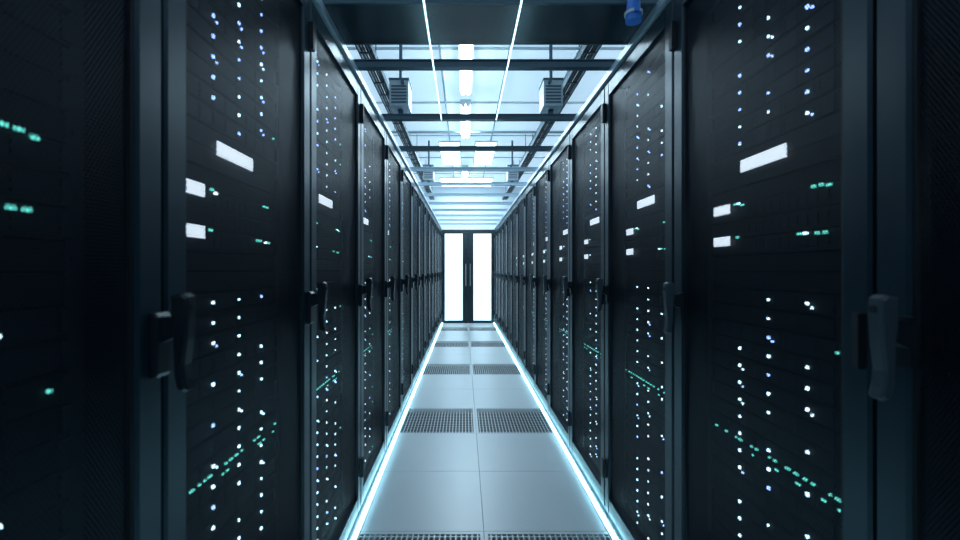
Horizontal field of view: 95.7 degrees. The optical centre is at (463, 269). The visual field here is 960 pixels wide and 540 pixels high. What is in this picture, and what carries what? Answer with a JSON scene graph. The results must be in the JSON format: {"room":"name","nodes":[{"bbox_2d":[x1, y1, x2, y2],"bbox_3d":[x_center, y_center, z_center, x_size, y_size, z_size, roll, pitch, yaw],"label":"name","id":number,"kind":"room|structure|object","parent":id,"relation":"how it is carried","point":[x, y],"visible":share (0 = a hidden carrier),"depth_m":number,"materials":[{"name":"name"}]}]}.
{"room":"server room","nodes":[
{"label":"server room","id":0,"kind":"room"},
{"bbox_2d":[421,187,523,322],"bbox_3d":[0.100,-0.345,10.000,6.000,3.110,0.200,0,0,0],"label":"wall","id":1,"kind":"structure","parent":0,"point":[444,189],"depth_m":9.90,"materials":[{"name":"paint"}]},
{"bbox_2d":[442,230,493,322],"bbox_3d":[0.092,0.146,9.877,1.186,2.128,0.127,0,0,0],"label":"door","id":2,"kind":"structure","parent":1,"relation":"in","point":[467,255],"depth_m":9.89,"materials":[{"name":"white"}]},
{"bbox_2d":[348,323,620,539],"bbox_3d":[0.092,1.460,4.000,6.000,0.500,12.800,0,0,0],"label":"floor","id":3,"kind":"structure","parent":0,"point":[429,482],"depth_m":2.66,"materials":[{"name":"tile"}]},
{"bbox_2d":[0,0,195,539],"bbox_3d":[-0.976,0.150,0.385,1.062,2.120,0.698,0,0,0],"label":"rack","id":4,"kind":"object","parent":3,"relation":"on","point":[86,337],"visible":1,"depth_m":0.62,"materials":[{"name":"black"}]},
{"bbox_2d":[161,0,327,539],"bbox_3d":[-0.976,0.150,1.085,1.062,2.120,0.698,0,0,0],"label":"rack","id":5,"kind":"object","parent":3,"relation":"on","point":[235,74],"visible":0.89,"depth_m":1.06,"materials":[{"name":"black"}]},
{"bbox_2d":[310,0,372,539],"bbox_3d":[-0.976,0.150,1.785,1.062,2.120,0.698,0,0,0],"label":"rack","id":6,"kind":"object","parent":3,"relation":"on","point":[336,108],"visible":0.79,"depth_m":1.83,"materials":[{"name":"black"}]},
{"bbox_2d":[358,88,395,515],"bbox_3d":[-0.976,0.150,2.485,1.062,2.120,0.698,0,0,0],"label":"rack","id":7,"kind":"object","parent":3,"relation":"on","point":[374,149],"visible":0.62,"depth_m":2.63,"materials":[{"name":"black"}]},
{"bbox_2d":[385,133,408,452],"bbox_3d":[-0.976,0.150,3.185,1.062,2.120,0.698,0,0,0],"label":"rack","id":8,"kind":"object","parent":3,"relation":"on","point":[394,172],"visible":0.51,"depth_m":3.40,"materials":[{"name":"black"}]},
{"bbox_2d":[351,323,442,539],"bbox_3d":[-0.492,1.204,4.270,0.022,0.013,11.140,0,0,0],"label":"led strip","id":9,"kind":"object","parent":3,"relation":"on","point":[367,506],"visible":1,"depth_m":2.67,"materials":[{"name":"white plastic"}]},
{"bbox_2d":[400,161,417,417],"bbox_3d":[-0.976,0.150,3.885,1.062,2.120,0.698,0,0,0],"label":"rack","id":10,"kind":"object","parent":3,"relation":"on","point":[407,189],"visible":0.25,"depth_m":4.13,"materials":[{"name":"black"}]},
{"bbox_2d":[411,179,424,391],"bbox_3d":[-0.976,0.150,4.585,1.062,2.120,0.698,0,0,0],"label":"rack","id":11,"kind":"object","parent":3,"relation":"on","point":[416,201],"visible":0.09,"depth_m":4.84,"materials":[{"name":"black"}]},
{"bbox_2d":[418,191,429,375],"bbox_3d":[-0.976,0.150,5.285,1.062,2.120,0.698,0,0,0],"label":"rack","id":12,"kind":"object","parent":3,"relation":"on","point":[422,210],"visible":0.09,"depth_m":5.57,"materials":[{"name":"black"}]},
{"bbox_2d":[424,202,432,361],"bbox_3d":[-0.976,0.150,5.985,1.062,2.120,0.698,0,0,0],"label":"rack","id":13,"kind":"object","parent":3,"relation":"on","point":[427,216],"visible":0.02,"depth_m":6.27,"materials":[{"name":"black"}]},
{"bbox_2d":[428,209,435,352],"bbox_3d":[-0.976,0.150,6.685,1.062,2.120,0.698,0,0,0],"label":"rack","id":14,"kind":"object","parent":3,"relation":"on","point":[431,222],"visible":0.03,"depth_m":6.93,"materials":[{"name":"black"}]},
{"bbox_2d":[432,216,438,342],"bbox_3d":[-0.976,0.150,7.385,1.062,2.120,0.698,0,0,0],"label":"rack","id":15,"kind":"object","parent":3,"relation":"on","point":[434,226],"visible":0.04,"depth_m":7.67,"materials":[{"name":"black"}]},
{"bbox_2d":[435,221,440,335],"bbox_3d":[-0.976,0.150,8.085,1.062,2.120,0.698,0,0,0],"label":"rack","id":16,"kind":"object","parent":3,"relation":"on","point":[437,228],"visible":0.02,"depth_m":8.37,"materials":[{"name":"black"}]},
{"bbox_2d":[437,225,442,331],"bbox_3d":[-0.976,0.150,8.785,1.062,2.120,0.698,0,0,0],"label":"rack","id":17,"kind":"object","parent":3,"relation":"on","point":[439,233],"visible":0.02,"depth_m":9.07,"materials":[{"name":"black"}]},
{"bbox_2d":[439,228,443,326],"bbox_3d":[-0.976,0.150,9.485,1.062,2.120,0.698,0,0,0],"label":"rack","id":18,"kind":"object","parent":3,"relation":"on","point":[440,228],"visible":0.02,"depth_m":9.78,"materials":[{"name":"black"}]},
{"bbox_2d":[439,327,496,330],"bbox_3d":[0.092,1.225,8.910,1.198,0.030,0.598,0,0,0],"label":"grille","id":19,"kind":"object","parent":3,"relation":"on","point":[469,328],"depth_m":8.83,"materials":[{"name":"grey metal"}]},
{"bbox_2d":[434,341,504,346],"bbox_3d":[0.092,1.225,7.110,1.198,0.030,0.598,0,0,0],"label":"grille","id":20,"kind":"object","parent":3,"relation":"on","point":[470,342],"depth_m":7.25,"materials":[{"name":"grey metal"}]},
{"bbox_2d":[421,364,520,374],"bbox_3d":[0.092,1.225,5.310,1.198,0.030,0.598,0,0,0],"label":"floor grate","id":21,"kind":"object","parent":3,"relation":"on","point":[472,365],"depth_m":5.39,"materials":[{"name":"grey metal"}]},
{"bbox_2d":[399,408,553,435],"bbox_3d":[0.092,1.225,3.510,1.198,0.030,0.598,0,0,0],"label":"floor grate","id":22,"kind":"object","parent":3,"relation":"on","point":[410,410],"depth_m":3.54,"materials":[{"name":"grey metal"}]},
{"bbox_2d":[354,531,611,539],"bbox_3d":[0.092,1.225,1.710,1.198,0.030,0.598,0,0,0],"label":"floor grate","id":23,"kind":"object","parent":3,"relation":"on","point":[488,535],"depth_m":1.99,"materials":[{"name":"grey metal"}]},
{"bbox_2d":[492,228,496,325],"bbox_3d":[1.160,0.150,9.485,1.062,2.120,0.698,0,0,0],"label":"rack","id":24,"kind":"object","parent":3,"relation":"on","point":[495,236],"visible":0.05,"depth_m":9.77,"materials":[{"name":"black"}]},
{"bbox_2d":[494,224,499,330],"bbox_3d":[1.160,0.150,8.785,1.062,2.120,0.698,0,0,0],"label":"rack","id":25,"kind":"object","parent":3,"relation":"on","point":[498,227],"visible":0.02,"depth_m":9.06,"materials":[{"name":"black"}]},
{"bbox_2d":[494,0,670,229],"bbox_3d":[0.713,-0.948,4.295,0.068,0.074,11.190,0,0,0],"label":"roof rail","id":26,"kind":"object","parent":25,"relation":"on","point":[661,5],"visible":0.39,"depth_m":2.06,"materials":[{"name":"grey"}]},
{"bbox_2d":[497,220,502,335],"bbox_3d":[1.160,0.150,8.085,1.062,2.120,0.698,0,0,0],"label":"rack","id":27,"kind":"object","parent":3,"relation":"on","point":[501,223],"visible":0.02,"depth_m":8.23,"materials":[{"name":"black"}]},
{"bbox_2d":[500,215,506,342],"bbox_3d":[1.160,0.150,7.385,1.062,2.120,0.698,0,0,0],"label":"rack","id":28,"kind":"object","parent":3,"relation":"on","point":[504,227],"visible":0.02,"depth_m":7.67,"materials":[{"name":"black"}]},
{"bbox_2d":[503,210,511,351],"bbox_3d":[1.160,0.150,6.685,1.062,2.120,0.698,0,0,0],"label":"rack","id":29,"kind":"object","parent":3,"relation":"on","point":[508,222],"visible":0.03,"depth_m":6.97,"materials":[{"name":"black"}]},
{"bbox_2d":[508,202,517,361],"bbox_3d":[1.160,0.150,5.985,1.062,2.120,0.698,0,0,0],"label":"rack","id":30,"kind":"object","parent":3,"relation":"on","point":[513,216],"visible":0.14,"depth_m":6.27,"materials":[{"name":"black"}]},
{"bbox_2d":[513,191,525,375],"bbox_3d":[1.160,0.150,5.285,1.062,2.120,0.698,0,0,0],"label":"rack","id":31,"kind":"object","parent":3,"relation":"on","point":[520,210],"visible":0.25,"depth_m":5.57,"materials":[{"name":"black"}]},
{"bbox_2d":[520,178,535,392],"bbox_3d":[1.160,0.150,4.585,1.062,2.120,0.698,0,0,0],"label":"rack","id":32,"kind":"object","parent":3,"relation":"on","point":[529,200],"visible":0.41,"depth_m":4.80,"materials":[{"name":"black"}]},
{"bbox_2d":[529,160,549,416],"bbox_3d":[1.160,0.150,3.885,1.062,2.120,0.698,0,0,0],"label":"rack","id":33,"kind":"object","parent":3,"relation":"on","point":[541,188],"visible":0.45,"depth_m":4.07,"materials":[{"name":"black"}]},
{"bbox_2d":[493,323,617,539],"bbox_3d":[0.676,1.204,4.270,0.022,0.013,11.140,0,0,0],"label":"led strip","id":34,"kind":"object","parent":3,"relation":"on","point":[613,536],"visible":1,"depth_m":2.69,"materials":[{"name":"white plastic"}]},
{"bbox_2d":[543,133,571,454],"bbox_3d":[1.160,0.150,3.185,1.062,2.120,0.698,0,0,0],"label":"rack","id":35,"kind":"object","parent":3,"relation":"on","point":[558,174],"visible":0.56,"depth_m":3.33,"materials":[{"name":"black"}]},
{"bbox_2d":[562,88,606,514],"bbox_3d":[1.160,0.150,2.485,1.062,2.120,0.698,0,0,0],"label":"rack","id":36,"kind":"object","parent":3,"relation":"on","point":[586,149],"visible":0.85,"depth_m":2.55,"materials":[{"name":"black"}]},
{"bbox_2d":[596,0,673,539],"bbox_3d":[1.160,0.150,1.785,1.062,2.120,0.698,0,0,0],"label":"rack","id":37,"kind":"object","parent":3,"relation":"on","point":[638,107],"visible":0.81,"depth_m":1.81,"materials":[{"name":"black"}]},
{"bbox_2d":[662,0,876,539],"bbox_3d":[1.160,0.150,1.085,1.062,2.120,0.698,0,0,0],"label":"rack","id":38,"kind":"object","parent":3,"relation":"on","point":[775,101],"visible":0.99,"depth_m":1.03,"materials":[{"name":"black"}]},
{"bbox_2d":[867,0,959,539],"bbox_3d":[1.160,0.150,0.385,1.062,2.120,0.698,0,0,0],"label":"rack","id":39,"kind":"object","parent":3,"relation":"on","point":[914,312],"visible":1,"depth_m":0.68,"materials":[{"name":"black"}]},
{"bbox_3d":[-0.976,0.150,-0.315,1.062,2.120,0.698,0,0,0],"label":"rack","id":40,"kind":"object","parent":3,"relation":"on","visible":0},
{"bbox_2d":[312,0,441,229],"bbox_3d":[-0.529,-0.948,4.295,0.068,0.074,11.190,0,0,0],"label":"roof rail","id":41,"kind":"object","parent":40,"relation":"on","point":[319,5],"visible":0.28,"depth_m":2.06,"materials":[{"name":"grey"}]},
{"bbox_2d":[437,219,499,220],"bbox_3d":[0.092,-0.962,8.330,1.288,0.041,0.054,0,0,0],"label":"roof beam","id":42,"kind":"structure","parent":41,"relation":"attached to","point":[437,219],"depth_m":8.31,"materials":[{"name":"blue"}]},
{"bbox_2d":[440,223,497,224],"bbox_3d":[0.092,-0.962,9.030,1.288,0.041,0.054,0,0,0],"label":"roof beam","id":43,"kind":"structure","parent":41,"relation":"attached to","point":[440,223],"depth_m":9.01,"materials":[{"name":"blue"}]},
{"bbox_2d":[435,214,503,216],"bbox_3d":[0.092,-0.962,7.630,1.288,0.041,0.054,0,0,0],"label":"roof beam","id":44,"kind":"structure","parent":41,"relation":"attached to","point":[436,215],"depth_m":7.61,"materials":[{"name":"blue"}]},
{"bbox_2d":[432,209,507,210],"bbox_3d":[0.092,-0.962,6.930,1.288,0.041,0.054,0,0,0],"label":"roof beam","id":45,"kind":"structure","parent":41,"relation":"attached to","point":[432,209],"depth_m":6.91,"materials":[{"name":"blue"}]},
{"bbox_2d":[428,202,512,204],"bbox_3d":[0.092,-0.962,6.230,1.288,0.041,0.054,0,0,0],"label":"roof beam","id":46,"kind":"structure","parent":41,"relation":"attached to","point":[430,203],"depth_m":6.21,"materials":[{"name":"blue"}]},
{"bbox_2d":[424,193,518,195],"bbox_3d":[0.092,-0.962,5.530,1.288,0.041,0.054,0,0,0],"label":"roof beam","id":47,"kind":"structure","parent":41,"relation":"attached to","point":[425,194],"depth_m":5.51,"materials":[{"name":"blue"}]},
{"bbox_2d":[418,182,526,185],"bbox_3d":[0.092,-0.962,4.830,1.288,0.041,0.054,0,0,0],"label":"roof beam","id":48,"kind":"structure","parent":41,"relation":"attached to","point":[419,183],"depth_m":4.81,"materials":[{"name":"blue"}]},
{"bbox_2d":[410,167,537,171],"bbox_3d":[0.092,-0.962,4.130,1.288,0.041,0.054,0,0,0],"label":"roof beam","id":49,"kind":"structure","parent":41,"relation":"attached to","point":[414,169],"depth_m":4.11,"materials":[{"name":"blue"}]},
{"bbox_2d":[399,145,553,151],"bbox_3d":[0.092,-0.962,3.430,1.288,0.041,0.054,0,0,0],"label":"roof beam","id":50,"kind":"structure","parent":41,"relation":"attached to","point":[403,148],"depth_m":3.41,"materials":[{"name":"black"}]},
{"bbox_2d":[382,113,576,120],"bbox_3d":[0.092,-0.962,2.730,1.288,0.041,0.054,0,0,0],"label":"roof beam","id":51,"kind":"structure","parent":41,"relation":"attached to","point":[388,117],"depth_m":2.71,"materials":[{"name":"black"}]},
{"bbox_2d":[353,59,615,70],"bbox_3d":[0.092,-0.962,2.030,1.288,0.041,0.054,0,0,0],"label":"roof beam","id":52,"kind":"structure","parent":41,"relation":"attached to","point":[362,64],"depth_m":2.01,"materials":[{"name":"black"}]},
{"bbox_2d":[322,0,658,44],"bbox_3d":[0.092,-0.951,1.673,1.278,0.019,0.285,0,0,0],"label":"roof panel","id":53,"kind":"object","parent":41,"relation":"attached to","point":[358,22],"visible":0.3,"depth_m":1.65,"materials":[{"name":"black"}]},
{"bbox_2d":[422,0,441,119],"bbox_3d":[-0.140,-0.935,1.600,0.008,0.008,2.200,0,0,0],"label":"led light strip","id":54,"kind":"object","parent":53,"relation":"attached to","point":[424,4],"visible":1,"depth_m":1.86,"materials":[{"name":"white plastic"}]},
{"bbox_2d":[496,0,522,119],"bbox_3d":[0.200,-0.935,1.600,0.008,0.008,2.200,0,0,0],"label":"led light strip","id":55,"kind":"object","parent":53,"relation":"attached to","point":[521,1],"visible":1,"depth_m":1.85,"materials":[{"name":"white plastic"}]},
{"bbox_2d":[624,0,642,25],"bbox_3d":[0.689,-1.200,1.488,0.273,0.696,0.064,0,0,0],"label":"connector","id":56,"kind":"object","parent":53,"relation":"hanging from","point":[633,14],"visible":1,"depth_m":1.47,"materials":[{"name":"blue plastic"}]},
{"bbox_2d":[346,45,625,186],"bbox_3d":[0.100,-1.950,3.850,6.400,0.100,12.500,0,0,0],"label":"ceiling","id":57,"kind":"structure","parent":0,"point":[486,85],"depth_m":4.72,"materials":[{"name":"white"}]},
{"bbox_2d":[355,45,434,199],"bbox_3d":[-0.700,-1.714,4.058,0.110,0.328,11.115,0,0,0],"label":"cable tray","id":58,"kind":"object","parent":57,"relation":"hanging from","point":[361,50],"visible":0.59,"depth_m":3.92,"materials":[{"name":"grey metal"}]},
{"bbox_2d":[389,45,411,113],"bbox_3d":[-0.510,-1.554,3.490,0.160,0.648,0.230,0,0,0],"label":"speaker","id":59,"kind":"object","parent":57,"relation":"hanging from","point":[400,89],"visible":0.78,"depth_m":3.40,"materials":[{"name":"grey"}]},
{"bbox_2d":[423,140,434,181],"bbox_3d":[-0.510,-1.554,6.290,0.160,0.648,0.230,0,0,0],"label":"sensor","id":60,"kind":"object","parent":57,"relation":"hanging from","point":[427,176],"visible":0.66,"depth_m":6.20,"materials":[{"name":"grey metal"}]},
{"bbox_2d":[438,141,460,163],"bbox_3d":[-0.215,-1.861,6.950,0.330,0.034,1.300,0,0,0],"label":"panel light","id":61,"kind":"object","parent":57,"relation":"attached to","point":[446,157],"depth_m":6.95,"materials":[{"name":"white plastic"}]},
{"bbox_2d":[462,165,467,180],"bbox_3d":[0.018,-1.830,8.200,0.120,0.097,1.000,0,0,0],"label":"ceiling lamp","id":62,"kind":"object","parent":57,"relation":"attached to","point":[464,174],"depth_m":8.18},
{"bbox_2d":[460,99,470,137],"bbox_3d":[0.018,-1.830,5.325,0.120,0.097,1.150,0,0,0],"label":"ceiling lamp","id":63,"kind":"object","parent":57,"relation":"attached to","point":[465,104],"depth_m":4.94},
{"bbox_2d":[459,45,473,94],"bbox_3d":[0.018,-1.830,3.925,0.120,0.097,1.050,0,0,0],"label":"ceiling lamp","id":64,"kind":"object","parent":57,"relation":"attached to","point":[465,51],"depth_m":3.98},
{"bbox_2d":[439,177,493,181],"bbox_3d":[0.050,-1.861,9.200,1.100,0.034,0.800,0,0,0],"label":"panel light","id":65,"kind":"object","parent":57,"relation":"attached to","point":[442,179],"depth_m":8.84,"materials":[{"name":"white plastic"}]},
{"bbox_2d":[391,127,563,132],"bbox_3d":[0.100,-1.820,5.600,6.000,0.116,0.036,0,0,0],"label":"ceiling pipe","id":66,"kind":"object","parent":57,"relation":"attached to","point":[394,131],"depth_m":5.59,"materials":[{"name":"white metal"}]},
{"bbox_2d":[473,141,497,163],"bbox_3d":[0.325,-1.861,6.950,0.330,0.034,1.300,0,0,0],"label":"panel light","id":67,"kind":"object","parent":57,"relation":"attached to","point":[479,157],"depth_m":6.99,"materials":[{"name":"white plastic"}]},
{"bbox_2d":[347,45,624,187],"bbox_3d":[0.251,-1.889,3.795,6.302,0.019,12.210,0,0,0],"label":"ceiling frame","id":68,"kind":"structure","parent":57,"relation":"attached to","point":[439,47],"depth_m":4.89,"materials":[{"name":"silver metal"}]},
{"bbox_2d":[506,140,518,181],"bbox_3d":[0.700,-1.554,6.290,0.160,0.648,0.230,0,0,0],"label":"sensor","id":69,"kind":"object","parent":57,"relation":"hanging from","point":[510,176],"visible":0.64,"depth_m":6.20,"materials":[{"name":"grey metal"}]},
{"bbox_2d":[539,45,563,113],"bbox_3d":[0.700,-1.554,3.490,0.160,0.648,0.230,0,0,0],"label":"sensor","id":70,"kind":"object","parent":57,"relation":"hanging from","point":[550,89],"visible":0.8,"depth_m":3.40,"materials":[{"name":"grey metal"}]},
{"bbox_2d":[502,45,601,199],"bbox_3d":[0.900,-1.714,4.058,0.110,0.328,11.115,0,0,0],"label":"cable tray","id":71,"kind":"object","parent":57,"relation":"hanging from","point":[584,53],"visible":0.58,"depth_m":3.90,"materials":[{"name":"grey metal"}]}
]}

